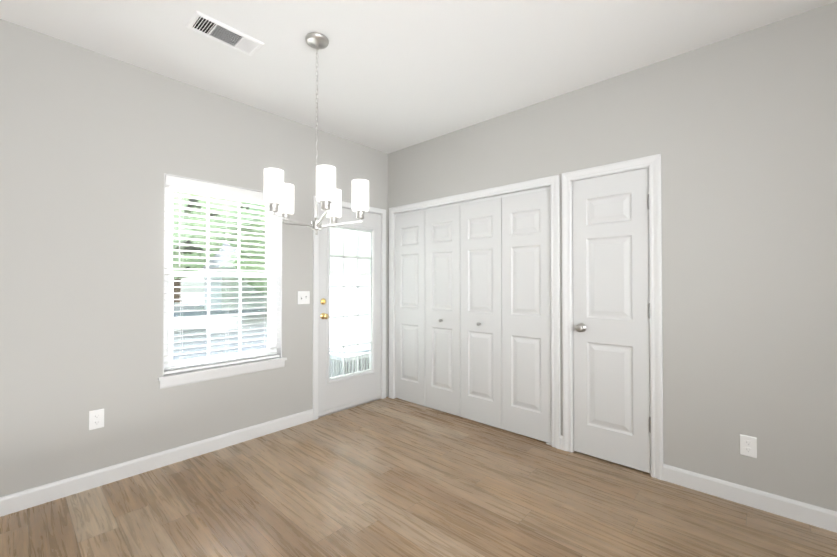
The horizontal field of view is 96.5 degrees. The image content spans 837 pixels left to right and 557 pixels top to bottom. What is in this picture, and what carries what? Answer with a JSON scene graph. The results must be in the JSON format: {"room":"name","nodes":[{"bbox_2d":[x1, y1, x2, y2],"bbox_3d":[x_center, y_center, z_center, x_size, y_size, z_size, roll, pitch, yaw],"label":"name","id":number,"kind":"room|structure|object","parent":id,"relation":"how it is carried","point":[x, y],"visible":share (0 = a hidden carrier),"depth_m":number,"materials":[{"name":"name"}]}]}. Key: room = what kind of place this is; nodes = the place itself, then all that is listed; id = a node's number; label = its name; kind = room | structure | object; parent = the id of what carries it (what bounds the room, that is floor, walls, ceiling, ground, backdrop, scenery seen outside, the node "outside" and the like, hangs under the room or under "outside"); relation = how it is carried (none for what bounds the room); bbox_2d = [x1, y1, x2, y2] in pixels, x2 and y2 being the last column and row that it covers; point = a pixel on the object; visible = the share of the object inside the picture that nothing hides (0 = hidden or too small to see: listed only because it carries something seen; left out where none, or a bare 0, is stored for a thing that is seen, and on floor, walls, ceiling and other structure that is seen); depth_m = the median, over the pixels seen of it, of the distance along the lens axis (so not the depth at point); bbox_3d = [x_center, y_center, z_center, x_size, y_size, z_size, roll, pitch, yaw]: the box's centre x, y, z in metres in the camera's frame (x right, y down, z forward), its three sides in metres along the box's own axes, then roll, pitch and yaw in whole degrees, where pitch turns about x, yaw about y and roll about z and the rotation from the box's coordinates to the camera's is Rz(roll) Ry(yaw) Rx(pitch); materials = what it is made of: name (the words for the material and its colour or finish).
{"room":"dining room","nodes":[
{"label":"dining room","id":0,"kind":"room"},
{"bbox_2d":[0,19,387,496],"bbox_3d":[-2.267,-0.064,2.086,0.140,2.670,5.863,-1,-1,42],"label":"wall","id":1,"kind":"structure","parent":0,"point":[95,147],"depth_m":2.35,"materials":[{"name":"grey paint"}]},
{"bbox_2d":[89,409,103,429],"bbox_3d":[-1.973,0.864,2.288,0.008,0.115,0.070,-1,-1,42],"label":"outlet","id":2,"kind":"object","parent":1,"relation":"attached to","point":[96,419],"visible":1,"depth_m":2.29,"materials":[{"name":"white plastic"}]},
{"bbox_2d":[0,409,312,516],"bbox_3d":[-2.525,1.217,1.674,0.013,0.100,4.648,-1,-1,42],"label":"baseboard","id":3,"kind":"structure","parent":1,"relation":"attached to","point":[28,498],"depth_m":2.42,"materials":[{"name":"white wood"}]},
{"bbox_2d":[158,173,286,388],"bbox_3d":[-1.498,0.019,2.911,0.184,1.475,0.920,-1,-1,42],"label":"double-hung window","id":4,"kind":"structure","parent":1,"relation":"in","point":[192,376],"depth_m":2.90,"materials":[{"name":"white plastic"}]},
{"bbox_2d":[164,175,279,374],"bbox_3d":[-1.480,-0.023,2.895,0.065,1.376,0.840,-1,-1,42],"label":"window blind","id":5,"kind":"object","parent":4,"relation":"attached to","point":[179,182],"visible":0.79,"depth_m":2.83,"materials":[{"name":"white plastic"}]},
{"bbox_2d":[298,291,309,303],"bbox_3d":[-1.022,0.171,3.333,0.018,0.115,0.116,-1,-1,42],"label":"switch plate","id":6,"kind":"object","parent":1,"relation":"attached to","point":[303,297],"visible":1,"depth_m":3.34,"materials":[{"name":"white plastic"}]},
{"bbox_2d":[318,398,380,417],"bbox_3d":[-0.735,1.286,3.791,0.188,0.010,0.819,-1,-1,42],"label":"exterior door sill","id":7,"kind":"structure","parent":1,"relation":"attached to","point":[348,408],"depth_m":3.70,"materials":[{"name":"silver metal"}]},
{"bbox_2d":[313,196,385,419],"bbox_3d":[-0.717,0.269,3.787,0.175,2.045,0.893,-1,-1,42],"label":"door frame","id":8,"kind":"structure","parent":1,"relation":"attached to","point":[374,210],"depth_m":3.44,"materials":[{"name":"white wood"}]},
{"bbox_2d":[318,204,381,416],"bbox_3d":[-0.662,0.292,3.743,0.117,1.973,0.790,-1,-1,42],"label":"exterior door","id":9,"kind":"structure","parent":1,"relation":"in","point":[341,391],"depth_m":3.74,"materials":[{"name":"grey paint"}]},
{"bbox_2d":[0,397,836,556],"bbox_3d":[0.175,1.275,-0.154,6.746,0.060,5.863,-1,-1,42],"label":"floor","id":10,"kind":"structure","parent":0,"point":[390,477],"depth_m":2.07,"materials":[{"name":"wood"}]},
{"bbox_2d":[0,0,836,153],"bbox_3d":[0.532,-1.480,0.270,6.746,0.120,6.923,-1,-1,42],"label":"ceiling","id":11,"kind":"structure","parent":0,"point":[394,75],"depth_m":2.25,"materials":[{"name":"white paint"}]},
{"bbox_2d":[186,11,263,55],"bbox_3d":[-1.105,-1.393,2.143,0.180,0.009,0.360,-1,-1,42],"label":"ceiling vent","id":12,"kind":"object","parent":11,"relation":"in","point":[209,27],"visible":1,"depth_m":2.13,"materials":[{"name":"white metal"}]},
{"bbox_2d":[264,32,368,234],"bbox_3d":[-0.610,-0.825,2.167,0.579,1.145,0.565,-1,-1,42],"label":"chandelier","id":13,"kind":"object","parent":11,"relation":"hanging from","point":[278,195],"visible":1,"depth_m":2.15,"materials":[{"name":"white glass"}]},
{"bbox_2d":[388,1,836,511],"bbox_3d":[2.147,-0.065,1.923,6.606,2.670,0.120,-1,-1,42],"label":"wall","id":14,"kind":"structure","parent":0,"point":[738,133],"depth_m":2.15,"materials":[{"name":"grey paint"}]},
{"bbox_2d":[395,189,550,444],"bbox_3d":[0.385,0.299,3.458,1.730,1.976,0.081,-1,-1,42],"label":"bifold closet door","id":15,"kind":"structure","parent":14,"relation":"in","point":[473,311],"depth_m":3.32,"materials":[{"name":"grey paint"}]},
{"bbox_2d":[389,175,560,448],"bbox_3d":[0.412,0.255,3.487,1.872,2.066,0.138,-1,-1,42],"label":"trim","id":16,"kind":"structure","parent":14,"relation":"attached to","point":[551,183],"depth_m":2.96,"materials":[{"name":"white wood"}]},
{"bbox_2d":[573,168,650,472],"bbox_3d":[1.316,0.271,2.582,0.499,1.988,0.102,-1,-1,42],"label":"pantry door","id":17,"kind":"structure","parent":14,"relation":"in","point":[611,354],"depth_m":2.58,"materials":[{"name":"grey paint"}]},
{"bbox_2d":[562,154,662,479],"bbox_3d":[1.354,0.242,2.630,0.634,2.072,0.138,-1,-1,42],"label":"door frame","id":18,"kind":"structure","parent":14,"relation":"attached to","point":[652,163],"depth_m":2.42,"materials":[{"name":"white wood"}]},
{"bbox_2d":[560,435,836,532],"bbox_3d":[2.750,1.212,1.268,4.573,0.100,0.013,-1,-1,42],"label":"baseboard","id":19,"kind":"structure","parent":14,"relation":"attached to","point":[814,515],"depth_m":2.07,"materials":[{"name":"white wood"}]},
{"bbox_2d":[740,434,756,457],"bbox_3d":[1.851,0.942,2.094,0.070,0.115,0.008,-1,-1,42],"label":"outlet","id":20,"kind":"object","parent":14,"relation":"attached to","point":[748,446],"visible":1,"depth_m":2.09,"materials":[{"name":"white plastic"}]},
{"label":"outside","id":21,"kind":"structure","parent":0,"visible":0},
{"bbox_2d":[173,293,266,360],"bbox_3d":[-25.357,2.104,26.352,66.674,0.200,85.000,-1,-1,42],"label":"ground","id":22,"kind":"structure","parent":21,"point":[219,340],"depth_m":13.29,"materials":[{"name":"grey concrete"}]},
{"bbox_2d":[173,277,181,301],"bbox_3d":[-21.840,-4.566,33.477,13.288,13.306,10.837,-1,-1,42],"label":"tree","id":23,"kind":"object","parent":22,"relation":"on","point":[175,290],"depth_m":32.55,"materials":[{"name":"brown plant"}]},
{"bbox_2d":[173,190,201,248],"bbox_3d":[-10.627,-2.542,10.772,8.694,8.728,7.774,-1,-1,42],"label":"tree","id":24,"kind":"object","parent":22,"relation":"on","point":[183,235],"depth_m":11.53,"materials":[{"name":"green plant"}]},
{"bbox_2d":[173,193,260,279],"bbox_3d":[-9.830,-2.934,13.421,8.780,9.576,9.032,-1,-1,42],"label":"tree","id":25,"kind":"object","parent":22,"relation":"on","point":[201,260],"depth_m":13.03,"materials":[{"name":"green plant"}]},
{"bbox_2d":[202,242,266,310],"bbox_3d":[-11.785,-0.465,24.705,3.600,4.900,4.000,-1,-1,42],"label":"house","id":26,"kind":"structure","parent":22,"relation":"on","point":[229,261],"depth_m":23.15,"materials":[{"name":"white"}]},
{"bbox_2d":[213,201,266,294],"bbox_3d":[-6.541,-3.207,18.967,8.786,10.250,8.319,-1,-1,42],"label":"tree","id":27,"kind":"object","parent":22,"relation":"on","point":[242,267],"depth_m":17.45,"materials":[{"name":"green plant"}]},
{"bbox_2d":[263,228,369,275],"bbox_3d":[-4.168,-2.801,19.861,8.390,9.459,8.008,-1,-1,42],"label":"tree","id":28,"kind":"object","parent":22,"relation":"on","point":[334,261],"depth_m":17.44,"materials":[{"name":"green plant"}]},
{"bbox_2d":[329,343,369,377],"bbox_3d":[-0.877,1.317,4.866,0.750,0.875,0.750,-1,-1,42],"label":"air conditioner unit","id":29,"kind":"object","parent":22,"relation":"on","point":[351,360],"depth_m":4.54,"materials":[{"name":"grey metal"}]},
{"bbox_2d":[330,275,369,346],"bbox_3d":[-0.862,0.873,8.608,0.060,1.850,4.335,-1,-1,42],"label":"privacy fence","id":30,"kind":"object","parent":22,"relation":"on","point":[353,319],"depth_m":7.90,"materials":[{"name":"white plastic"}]}
]}

